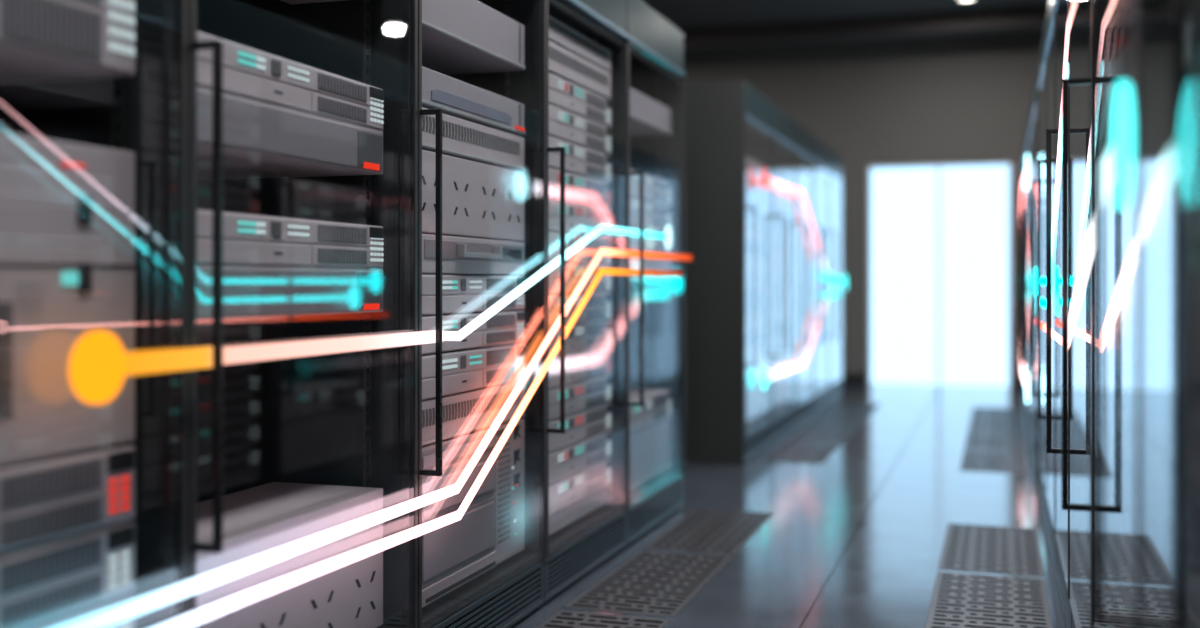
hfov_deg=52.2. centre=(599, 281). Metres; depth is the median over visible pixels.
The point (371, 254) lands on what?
light
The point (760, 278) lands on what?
server
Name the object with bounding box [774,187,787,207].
server
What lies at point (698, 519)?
floor grate
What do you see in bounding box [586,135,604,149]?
vent
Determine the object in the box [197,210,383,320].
server
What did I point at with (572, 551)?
rack
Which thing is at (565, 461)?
server
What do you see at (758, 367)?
vent
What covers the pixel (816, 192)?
server
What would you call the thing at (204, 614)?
light trace
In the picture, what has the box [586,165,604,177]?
vent
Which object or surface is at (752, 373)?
server
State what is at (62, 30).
vent
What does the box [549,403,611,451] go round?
server
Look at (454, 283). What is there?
light
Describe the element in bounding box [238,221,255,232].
light
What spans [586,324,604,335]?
vent
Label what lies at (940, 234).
door
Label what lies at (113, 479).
light
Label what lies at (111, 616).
light trace
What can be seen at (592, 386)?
vent
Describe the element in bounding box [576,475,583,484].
light
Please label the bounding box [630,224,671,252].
server
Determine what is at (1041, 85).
rack
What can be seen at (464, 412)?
server
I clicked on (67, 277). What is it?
light
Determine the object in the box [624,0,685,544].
rack
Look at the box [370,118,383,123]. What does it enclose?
light
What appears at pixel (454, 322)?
light
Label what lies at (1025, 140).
rack
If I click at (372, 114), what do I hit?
light
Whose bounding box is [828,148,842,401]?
rack
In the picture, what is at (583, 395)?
server
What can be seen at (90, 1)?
vent
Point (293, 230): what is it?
light
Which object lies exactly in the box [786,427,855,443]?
floor grate
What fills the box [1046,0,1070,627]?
rack
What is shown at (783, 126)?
rack
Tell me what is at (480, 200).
panel
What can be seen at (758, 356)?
vent
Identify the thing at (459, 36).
server
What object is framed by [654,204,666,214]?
vent
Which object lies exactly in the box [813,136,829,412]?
rack
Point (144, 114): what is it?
rack
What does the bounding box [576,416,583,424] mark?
light
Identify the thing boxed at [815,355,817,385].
server
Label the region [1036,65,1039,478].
end panel
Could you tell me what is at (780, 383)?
panel
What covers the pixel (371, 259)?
light
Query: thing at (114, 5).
light
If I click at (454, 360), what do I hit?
light
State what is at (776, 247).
chassis
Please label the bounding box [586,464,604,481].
vent
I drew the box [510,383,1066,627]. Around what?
floor
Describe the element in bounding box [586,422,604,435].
vent
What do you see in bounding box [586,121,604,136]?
vent
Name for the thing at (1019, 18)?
ceiling beam
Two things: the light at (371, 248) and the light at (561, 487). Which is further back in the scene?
the light at (561, 487)
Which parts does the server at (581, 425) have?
plate, plate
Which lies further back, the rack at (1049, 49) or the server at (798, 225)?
the server at (798, 225)
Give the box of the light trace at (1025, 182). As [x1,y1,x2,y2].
[1021,154,1028,217]
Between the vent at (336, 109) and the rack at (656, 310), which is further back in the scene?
the rack at (656, 310)
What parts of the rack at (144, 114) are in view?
mounting rail, door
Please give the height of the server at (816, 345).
0.098 m
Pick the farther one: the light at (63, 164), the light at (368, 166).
the light at (368, 166)
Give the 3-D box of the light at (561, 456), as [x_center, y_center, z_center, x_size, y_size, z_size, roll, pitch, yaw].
[-0.127,0.576,4.016,0.003,0.022,0.056,0,0,18]
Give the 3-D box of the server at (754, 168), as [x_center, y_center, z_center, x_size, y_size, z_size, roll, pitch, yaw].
[0.594,-0.660,7.229,0.624,0.117,0.745,0,0,18]
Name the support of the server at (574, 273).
in the rack at (572, 551)
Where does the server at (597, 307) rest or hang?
in the rack at (572, 551)
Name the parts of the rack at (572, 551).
handle, panel, panel, mounting rail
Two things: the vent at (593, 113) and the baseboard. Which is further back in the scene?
the baseboard
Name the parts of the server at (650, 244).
plate, plate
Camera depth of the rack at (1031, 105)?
7.44 m
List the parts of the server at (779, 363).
plate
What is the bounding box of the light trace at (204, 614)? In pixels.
[153,268,681,627]
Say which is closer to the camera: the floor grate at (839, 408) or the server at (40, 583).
the server at (40, 583)
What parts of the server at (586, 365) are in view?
plate, plate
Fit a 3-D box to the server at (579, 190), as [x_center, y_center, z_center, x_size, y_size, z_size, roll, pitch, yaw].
[-0.365,-0.317,4.288,0.626,0.098,0.745,0,0,18]
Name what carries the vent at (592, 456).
attached to the server at (565, 461)
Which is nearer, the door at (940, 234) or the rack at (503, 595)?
the rack at (503, 595)
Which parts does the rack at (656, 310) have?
handle, panel, panel, mounting rail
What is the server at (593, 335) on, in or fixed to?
in the rack at (572, 551)
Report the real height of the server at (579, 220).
0.098 m
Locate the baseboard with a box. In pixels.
[841,373,1021,386]
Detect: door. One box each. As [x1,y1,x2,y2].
[868,161,1011,386]
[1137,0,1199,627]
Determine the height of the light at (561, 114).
0.022 m
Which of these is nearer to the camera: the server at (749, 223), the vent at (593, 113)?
the vent at (593, 113)
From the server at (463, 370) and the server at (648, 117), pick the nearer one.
the server at (463, 370)
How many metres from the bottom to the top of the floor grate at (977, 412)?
0.004 m
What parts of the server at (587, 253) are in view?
plate, plate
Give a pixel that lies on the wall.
(965, 97)
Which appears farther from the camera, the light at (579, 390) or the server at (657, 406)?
the server at (657, 406)
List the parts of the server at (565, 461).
plate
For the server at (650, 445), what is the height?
0.217 m
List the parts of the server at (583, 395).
plate, plate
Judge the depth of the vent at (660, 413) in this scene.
5.18 m
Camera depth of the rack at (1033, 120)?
6.39 m
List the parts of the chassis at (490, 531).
drawer panel, drawer panel, drawer panel, drawer, drawer, drawer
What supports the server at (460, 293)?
in the rack at (503, 595)
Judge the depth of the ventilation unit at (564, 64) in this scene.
4.20 m
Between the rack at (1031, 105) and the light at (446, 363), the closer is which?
the light at (446, 363)
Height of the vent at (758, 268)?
0.030 m
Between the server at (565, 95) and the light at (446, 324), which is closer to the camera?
the light at (446, 324)
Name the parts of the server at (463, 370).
plate, plate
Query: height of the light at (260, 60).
0.022 m
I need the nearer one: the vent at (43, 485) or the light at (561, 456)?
the vent at (43, 485)
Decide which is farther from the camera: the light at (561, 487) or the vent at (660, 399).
the vent at (660, 399)
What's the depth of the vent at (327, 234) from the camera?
2.70 m
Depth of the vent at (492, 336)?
3.53 m
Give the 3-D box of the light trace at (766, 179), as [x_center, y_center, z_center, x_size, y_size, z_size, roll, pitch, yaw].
[1.545,-0.294,8.887,0.010,0.725,3.980,0,0,18]
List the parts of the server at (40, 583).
plate, plate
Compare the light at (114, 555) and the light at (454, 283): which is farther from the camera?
the light at (454, 283)
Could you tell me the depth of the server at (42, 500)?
1.91 m
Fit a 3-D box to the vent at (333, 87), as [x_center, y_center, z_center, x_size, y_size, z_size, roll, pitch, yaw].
[-0.568,-0.429,2.709,0.002,0.034,0.210,0,0,18]
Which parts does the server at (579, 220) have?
plate, plate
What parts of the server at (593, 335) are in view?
plate, plate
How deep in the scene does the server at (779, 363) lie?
8.03 m
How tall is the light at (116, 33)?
0.014 m
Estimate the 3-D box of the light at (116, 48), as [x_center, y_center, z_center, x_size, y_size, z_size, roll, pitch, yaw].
[-0.791,-0.386,2.026,0.003,0.014,0.059,0,0,18]
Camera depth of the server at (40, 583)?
1.91 m
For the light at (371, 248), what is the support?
on the server at (273, 266)
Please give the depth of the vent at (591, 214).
4.35 m
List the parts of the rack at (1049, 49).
door, handle, glass pane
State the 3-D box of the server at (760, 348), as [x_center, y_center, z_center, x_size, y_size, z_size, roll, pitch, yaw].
[0.595,0.426,7.228,0.626,0.098,0.745,0,0,18]
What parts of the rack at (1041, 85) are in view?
handle, glass pane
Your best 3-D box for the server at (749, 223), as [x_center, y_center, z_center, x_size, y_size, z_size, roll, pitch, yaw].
[0.594,-0.306,7.229,0.623,0.110,0.745,0,0,18]
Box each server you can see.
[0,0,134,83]
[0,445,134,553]
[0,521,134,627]
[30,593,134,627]
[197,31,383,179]
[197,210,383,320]
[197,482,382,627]
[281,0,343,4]
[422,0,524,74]
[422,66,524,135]
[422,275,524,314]
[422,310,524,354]
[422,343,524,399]
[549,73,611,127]
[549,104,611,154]
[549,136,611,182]
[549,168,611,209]
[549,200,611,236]
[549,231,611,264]
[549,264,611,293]
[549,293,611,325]
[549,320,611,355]
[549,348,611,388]
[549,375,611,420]
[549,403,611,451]
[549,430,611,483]
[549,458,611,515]
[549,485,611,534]
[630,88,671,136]
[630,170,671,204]
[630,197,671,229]
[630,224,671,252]
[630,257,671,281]
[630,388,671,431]
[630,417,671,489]
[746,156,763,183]
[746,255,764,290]
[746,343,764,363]
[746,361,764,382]
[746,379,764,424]
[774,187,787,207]
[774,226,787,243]
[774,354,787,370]
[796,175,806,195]
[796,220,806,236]
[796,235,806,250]
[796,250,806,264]
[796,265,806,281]
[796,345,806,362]
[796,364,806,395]
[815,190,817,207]
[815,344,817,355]
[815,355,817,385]
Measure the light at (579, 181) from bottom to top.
0.021 m
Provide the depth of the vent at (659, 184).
5.18 m
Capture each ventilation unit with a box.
[422,107,525,170]
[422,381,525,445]
[549,15,611,71]
[549,41,611,99]
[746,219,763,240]
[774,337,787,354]
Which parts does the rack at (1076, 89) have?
handle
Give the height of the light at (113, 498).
0.009 m
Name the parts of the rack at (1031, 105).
handle, door, glass pane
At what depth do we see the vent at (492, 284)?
3.52 m
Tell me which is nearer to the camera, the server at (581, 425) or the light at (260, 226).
the light at (260, 226)
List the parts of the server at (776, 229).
plate, plate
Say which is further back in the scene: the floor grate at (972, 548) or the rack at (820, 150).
the rack at (820, 150)
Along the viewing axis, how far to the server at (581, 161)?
4.22 m
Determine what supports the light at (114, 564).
on the server at (40, 583)
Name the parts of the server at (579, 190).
plate, plate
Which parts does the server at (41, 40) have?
plate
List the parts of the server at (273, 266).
plate, plate, drawer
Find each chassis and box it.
[0,132,136,465]
[422,418,523,607]
[774,245,787,320]
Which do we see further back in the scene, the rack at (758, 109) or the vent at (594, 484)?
the rack at (758, 109)
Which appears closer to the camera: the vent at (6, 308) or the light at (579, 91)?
the vent at (6, 308)
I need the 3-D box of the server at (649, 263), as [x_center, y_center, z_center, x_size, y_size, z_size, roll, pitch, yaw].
[-0.095,-0.060,5.117,0.624,0.117,0.745,0,0,18]
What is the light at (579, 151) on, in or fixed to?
attached to the server at (581, 161)
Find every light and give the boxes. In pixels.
[61,162,84,167]
[61,271,78,284]
[109,0,134,10]
[109,10,134,25]
[109,26,134,40]
[109,41,134,55]
[109,475,129,484]
[109,485,129,493]
[109,494,129,503]
[109,503,129,513]
[109,550,129,560]
[109,559,129,570]
[109,568,129,579]
[109,577,129,588]
[121,623,129,627]
[238,51,255,66]
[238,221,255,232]
[256,56,265,69]
[256,222,265,233]
[288,66,308,81]
[288,225,308,235]
[364,162,379,170]
[364,303,379,309]
[370,101,383,107]
[370,107,383,112]
[370,112,383,117]
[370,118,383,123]
[370,241,383,244]
[370,247,383,250]
[370,253,383,255]
[370,258,383,261]
[442,281,451,288]
[442,320,451,328]
[442,359,451,369]
[452,281,457,288]
[452,320,457,327]
[452,358,457,367]
[470,281,481,288]
[470,355,481,364]
[515,126,524,130]
[558,80,564,89]
[558,111,564,119]
[558,453,564,461]
[558,484,564,492]
[576,88,583,97]
[576,118,583,126]
[576,148,583,156]
[576,178,583,185]
[576,208,583,215]
[576,328,583,334]
[576,357,583,364]
[576,387,583,394]
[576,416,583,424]
[576,446,583,454]
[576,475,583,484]
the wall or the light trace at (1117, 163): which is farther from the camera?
the wall
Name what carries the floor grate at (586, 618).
in the floor at (855, 538)
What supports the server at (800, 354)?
in the rack at (805, 160)
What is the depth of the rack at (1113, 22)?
1.82 m
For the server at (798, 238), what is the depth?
8.84 m
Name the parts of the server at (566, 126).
plate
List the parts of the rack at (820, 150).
mounting rail, drive drawer, panel, handle, glass pane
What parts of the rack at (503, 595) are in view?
handle, drive drawer, panel, pull handle, panel, mounting rail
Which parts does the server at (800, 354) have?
plate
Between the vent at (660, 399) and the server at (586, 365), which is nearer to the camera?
the server at (586, 365)
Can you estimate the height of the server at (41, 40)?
0.197 m
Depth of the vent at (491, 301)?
3.49 m
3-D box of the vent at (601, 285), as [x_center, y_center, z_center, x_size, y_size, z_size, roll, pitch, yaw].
[-0.014,0.013,4.363,0.002,0.030,0.210,0,0,18]
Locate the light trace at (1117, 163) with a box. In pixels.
[1035,82,1132,345]
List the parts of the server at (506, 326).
plate, plate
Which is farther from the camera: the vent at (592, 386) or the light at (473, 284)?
the vent at (592, 386)
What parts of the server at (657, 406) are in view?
plate, plate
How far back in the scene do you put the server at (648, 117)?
5.10 m
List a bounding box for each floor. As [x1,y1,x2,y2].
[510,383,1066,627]
[551,519,1044,627]
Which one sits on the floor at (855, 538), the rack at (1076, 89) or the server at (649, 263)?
the rack at (1076, 89)
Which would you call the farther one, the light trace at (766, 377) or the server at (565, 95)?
the light trace at (766, 377)
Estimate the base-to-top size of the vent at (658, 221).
0.031 m
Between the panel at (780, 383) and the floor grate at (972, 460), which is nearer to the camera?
the floor grate at (972, 460)
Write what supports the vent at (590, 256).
attached to the server at (587, 253)
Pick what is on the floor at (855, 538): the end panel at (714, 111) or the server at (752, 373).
the end panel at (714, 111)
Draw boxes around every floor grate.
[536,610,669,627]
[565,551,730,616]
[644,509,773,554]
[760,442,840,463]
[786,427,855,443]
[807,414,869,427]
[825,403,880,414]
[926,572,1051,627]
[938,524,1044,576]
[960,450,1028,473]
[964,433,1025,451]
[968,419,1022,433]
[971,407,1020,419]
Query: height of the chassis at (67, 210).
0.487 m
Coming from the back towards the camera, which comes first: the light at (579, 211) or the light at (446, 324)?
the light at (579, 211)
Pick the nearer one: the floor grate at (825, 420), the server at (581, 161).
the server at (581, 161)
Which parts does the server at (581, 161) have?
plate, plate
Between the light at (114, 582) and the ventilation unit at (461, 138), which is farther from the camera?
the ventilation unit at (461, 138)
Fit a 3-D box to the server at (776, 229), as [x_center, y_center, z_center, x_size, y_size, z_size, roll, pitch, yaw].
[0.866,-0.311,8.057,0.626,0.098,0.745,0,0,18]
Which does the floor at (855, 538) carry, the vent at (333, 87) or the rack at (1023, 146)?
the rack at (1023, 146)
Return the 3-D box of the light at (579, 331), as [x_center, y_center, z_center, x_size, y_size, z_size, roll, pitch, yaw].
[-0.070,0.168,4.190,0.003,0.021,0.077,0,0,18]
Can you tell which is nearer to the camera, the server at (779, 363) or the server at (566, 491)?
the server at (566, 491)
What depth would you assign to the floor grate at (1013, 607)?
3.82 m
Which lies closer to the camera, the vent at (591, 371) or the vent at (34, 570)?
the vent at (34, 570)
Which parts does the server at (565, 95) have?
plate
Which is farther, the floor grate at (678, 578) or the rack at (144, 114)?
the floor grate at (678, 578)
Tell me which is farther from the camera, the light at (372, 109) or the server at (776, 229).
the server at (776, 229)
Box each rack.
[0,0,187,627]
[188,0,417,627]
[418,0,545,627]
[543,0,628,602]
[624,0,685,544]
[745,82,773,460]
[772,103,795,441]
[795,121,814,425]
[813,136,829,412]
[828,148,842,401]
[1016,146,1023,403]
[1018,128,1026,418]
[1019,117,1029,434]
[1022,94,1032,449]
[1025,76,1035,465]
[1031,13,1046,522]
[1037,0,1056,573]
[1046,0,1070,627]
[1062,0,1090,627]
[1091,0,1136,627]
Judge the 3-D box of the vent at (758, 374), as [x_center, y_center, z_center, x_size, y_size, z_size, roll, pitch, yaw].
[0.946,0.554,7.303,0.002,0.030,0.210,0,0,18]
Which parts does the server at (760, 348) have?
plate, plate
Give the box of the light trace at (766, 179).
[762,168,845,289]
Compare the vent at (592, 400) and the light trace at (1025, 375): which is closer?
the vent at (592, 400)
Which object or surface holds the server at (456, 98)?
in the rack at (503, 595)
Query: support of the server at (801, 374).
in the rack at (805, 160)
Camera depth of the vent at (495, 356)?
3.53 m
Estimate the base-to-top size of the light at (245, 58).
0.022 m
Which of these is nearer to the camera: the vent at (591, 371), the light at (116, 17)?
the light at (116, 17)
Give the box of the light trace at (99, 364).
[69,224,672,403]
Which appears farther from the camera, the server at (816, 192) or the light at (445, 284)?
the server at (816, 192)
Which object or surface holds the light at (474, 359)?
attached to the server at (463, 370)
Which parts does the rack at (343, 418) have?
handle, mounting rail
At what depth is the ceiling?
10.97 m
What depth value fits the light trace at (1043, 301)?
3.16 m
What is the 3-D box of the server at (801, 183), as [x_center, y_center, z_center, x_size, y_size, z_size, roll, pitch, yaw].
[1.135,-0.702,8.886,0.624,0.117,0.745,0,0,18]
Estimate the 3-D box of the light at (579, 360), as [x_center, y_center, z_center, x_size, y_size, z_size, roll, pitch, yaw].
[-0.070,0.270,4.190,0.003,0.021,0.077,0,0,18]
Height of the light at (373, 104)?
0.007 m
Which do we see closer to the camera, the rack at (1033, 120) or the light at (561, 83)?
the light at (561, 83)
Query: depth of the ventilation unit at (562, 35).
4.19 m
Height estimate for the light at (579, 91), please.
0.021 m
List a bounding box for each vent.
[0,0,101,61]
[0,302,12,418]
[0,458,101,509]
[0,497,101,548]
[0,537,101,594]
[0,574,101,627]
[89,0,101,3]
[318,73,366,101]
[318,96,366,122]
[318,225,366,243]
[318,248,366,263]
[487,279,514,290]
[487,297,514,307]
[487,314,514,327]
[487,331,514,342]
[487,348,514,365]
[487,367,514,383]
[586,92,604,108]
[586,106,604,121]
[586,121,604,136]
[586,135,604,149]
[586,150,604,164]
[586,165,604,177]
[586,180,604,192]
[586,194,604,205]
[586,209,604,220]
[586,223,604,233]
[586,239,604,248]
[586,252,604,261]
[586,267,604,276]
[586,282,604,289]
[586,296,604,305]
[586,310,604,318]
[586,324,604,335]
[586,338,604,348]
[586,352,604,364]
[586,366,604,377]
[586,380,604,393]
[586,394,604,406]
[586,408,604,422]
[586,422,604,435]
[586,436,604,452]
[586,450,604,465]
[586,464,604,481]
[586,477,604,494]
[654,179,666,190]
[654,191,666,201]
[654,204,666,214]
[654,217,666,225]
[654,242,666,250]
[654,393,666,407]
[654,407,666,420]
[755,363,761,370]
[755,371,761,378]
[756,258,761,263]
[756,266,761,270]
[756,346,761,352]
[756,354,761,360]
[775,284,779,309]
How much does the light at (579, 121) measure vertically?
0.021 m
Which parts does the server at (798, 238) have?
plate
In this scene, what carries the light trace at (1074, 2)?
attached to the rack at (1049, 49)
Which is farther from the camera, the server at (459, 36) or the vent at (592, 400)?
the vent at (592, 400)
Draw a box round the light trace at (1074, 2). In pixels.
[1035,0,1077,294]
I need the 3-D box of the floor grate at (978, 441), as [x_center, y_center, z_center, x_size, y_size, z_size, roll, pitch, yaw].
[2.476,1.001,7.679,0.348,0.004,0.836,0,0,18]
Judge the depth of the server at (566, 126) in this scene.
4.19 m
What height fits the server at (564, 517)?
0.057 m
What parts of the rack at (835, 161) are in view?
handle, glass pane, door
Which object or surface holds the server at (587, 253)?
in the rack at (572, 551)
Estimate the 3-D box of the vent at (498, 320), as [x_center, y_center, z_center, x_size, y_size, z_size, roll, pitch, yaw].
[-0.285,0.112,3.534,0.002,0.032,0.210,0,0,18]
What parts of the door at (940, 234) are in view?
pane, pane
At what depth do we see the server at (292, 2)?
2.93 m
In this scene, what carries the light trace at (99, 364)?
attached to the rack at (656, 310)
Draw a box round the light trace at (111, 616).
[57,248,691,627]
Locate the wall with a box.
[684,29,1043,386]
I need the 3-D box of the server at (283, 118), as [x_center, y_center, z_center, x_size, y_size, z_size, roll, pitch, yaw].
[-0.918,-0.354,2.634,0.628,0.202,0.745,0,0,18]
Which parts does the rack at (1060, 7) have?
handle, door, glass pane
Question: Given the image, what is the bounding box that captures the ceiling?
[641,0,1048,29]
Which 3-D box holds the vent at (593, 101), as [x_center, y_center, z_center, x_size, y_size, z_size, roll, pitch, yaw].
[-0.014,-0.645,4.363,0.002,0.034,0.210,0,0,18]
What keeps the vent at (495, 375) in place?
attached to the server at (463, 370)
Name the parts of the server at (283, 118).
plate, plate, drawer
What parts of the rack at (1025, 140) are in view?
handle, door, glass pane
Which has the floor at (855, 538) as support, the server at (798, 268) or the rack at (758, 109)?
the rack at (758, 109)
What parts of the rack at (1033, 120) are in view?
handle, glass pane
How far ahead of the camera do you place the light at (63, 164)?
1.92 m
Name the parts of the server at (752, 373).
plate, plate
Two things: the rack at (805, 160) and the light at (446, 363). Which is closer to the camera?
the light at (446, 363)
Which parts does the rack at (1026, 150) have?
handle, glass pane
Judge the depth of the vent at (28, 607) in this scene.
1.87 m
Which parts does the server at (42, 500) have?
plate, plate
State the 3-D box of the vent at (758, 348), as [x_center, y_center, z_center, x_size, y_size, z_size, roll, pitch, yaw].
[0.946,0.403,7.303,0.002,0.034,0.210,0,0,18]
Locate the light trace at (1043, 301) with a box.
[1041,63,1068,307]
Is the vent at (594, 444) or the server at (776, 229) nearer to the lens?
the vent at (594, 444)
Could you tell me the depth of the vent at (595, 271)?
4.35 m
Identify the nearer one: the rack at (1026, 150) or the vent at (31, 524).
the vent at (31, 524)
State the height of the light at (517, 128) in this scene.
0.009 m
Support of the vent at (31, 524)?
attached to the server at (42, 500)
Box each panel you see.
[422,150,523,240]
[685,80,744,464]
[774,374,786,407]
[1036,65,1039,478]
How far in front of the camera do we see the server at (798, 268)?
8.86 m
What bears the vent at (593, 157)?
attached to the server at (581, 161)
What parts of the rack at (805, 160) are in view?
mounting rail, handle, panel, panel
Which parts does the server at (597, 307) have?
plate, plate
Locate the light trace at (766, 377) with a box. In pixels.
[762,292,839,389]
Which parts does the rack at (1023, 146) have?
handle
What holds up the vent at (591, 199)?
attached to the server at (579, 190)
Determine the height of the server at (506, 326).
0.095 m
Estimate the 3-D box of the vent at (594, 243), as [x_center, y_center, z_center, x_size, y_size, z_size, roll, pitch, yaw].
[-0.014,-0.136,4.363,0.002,0.034,0.210,0,0,18]
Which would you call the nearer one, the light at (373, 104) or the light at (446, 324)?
the light at (373, 104)
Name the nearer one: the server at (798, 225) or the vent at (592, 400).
the vent at (592, 400)
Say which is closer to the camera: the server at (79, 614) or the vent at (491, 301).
the server at (79, 614)
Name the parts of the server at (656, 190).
plate, plate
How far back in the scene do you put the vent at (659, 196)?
5.18 m
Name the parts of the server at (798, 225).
plate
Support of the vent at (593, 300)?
attached to the server at (597, 307)
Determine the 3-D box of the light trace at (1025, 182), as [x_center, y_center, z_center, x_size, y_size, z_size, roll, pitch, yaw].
[2.904,-0.294,8.444,0.010,0.791,4.046,0,0,18]
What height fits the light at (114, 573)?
0.008 m
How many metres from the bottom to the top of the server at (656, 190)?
0.102 m
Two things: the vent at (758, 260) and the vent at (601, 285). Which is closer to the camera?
the vent at (601, 285)
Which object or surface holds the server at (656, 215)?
in the rack at (656, 310)
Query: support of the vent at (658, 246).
attached to the server at (650, 244)
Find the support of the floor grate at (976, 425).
in the floor at (855, 538)
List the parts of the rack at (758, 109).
handle, mounting rail, drive drawer, pull handle, panel, panel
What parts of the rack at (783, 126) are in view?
mounting rail, handle, panel, panel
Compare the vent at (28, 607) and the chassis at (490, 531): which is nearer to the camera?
the vent at (28, 607)
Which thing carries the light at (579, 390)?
attached to the server at (583, 395)
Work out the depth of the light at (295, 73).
2.54 m
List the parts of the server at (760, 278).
plate, plate, drawer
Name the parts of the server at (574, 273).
plate, plate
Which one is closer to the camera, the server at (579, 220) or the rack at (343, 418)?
the rack at (343, 418)
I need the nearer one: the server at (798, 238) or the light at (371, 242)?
the light at (371, 242)
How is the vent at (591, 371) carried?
attached to the server at (586, 365)
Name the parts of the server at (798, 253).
plate, plate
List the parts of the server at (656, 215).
plate, plate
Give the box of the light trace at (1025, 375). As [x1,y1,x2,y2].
[1021,354,1028,402]
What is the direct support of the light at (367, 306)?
attached to the server at (273, 266)
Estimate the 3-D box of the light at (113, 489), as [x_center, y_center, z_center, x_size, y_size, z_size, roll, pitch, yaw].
[-0.793,0.342,2.020,0.003,0.009,0.046,0,0,18]
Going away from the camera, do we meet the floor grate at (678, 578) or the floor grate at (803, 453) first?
the floor grate at (678, 578)
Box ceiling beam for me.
[680,6,1047,49]
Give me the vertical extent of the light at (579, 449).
0.021 m
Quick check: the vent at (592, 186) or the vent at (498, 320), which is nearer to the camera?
the vent at (498, 320)
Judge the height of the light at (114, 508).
0.009 m
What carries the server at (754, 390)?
in the rack at (758, 109)
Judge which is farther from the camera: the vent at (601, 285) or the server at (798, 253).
the server at (798, 253)
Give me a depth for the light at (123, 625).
2.03 m
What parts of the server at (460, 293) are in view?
plate, plate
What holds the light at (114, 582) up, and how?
on the server at (40, 583)

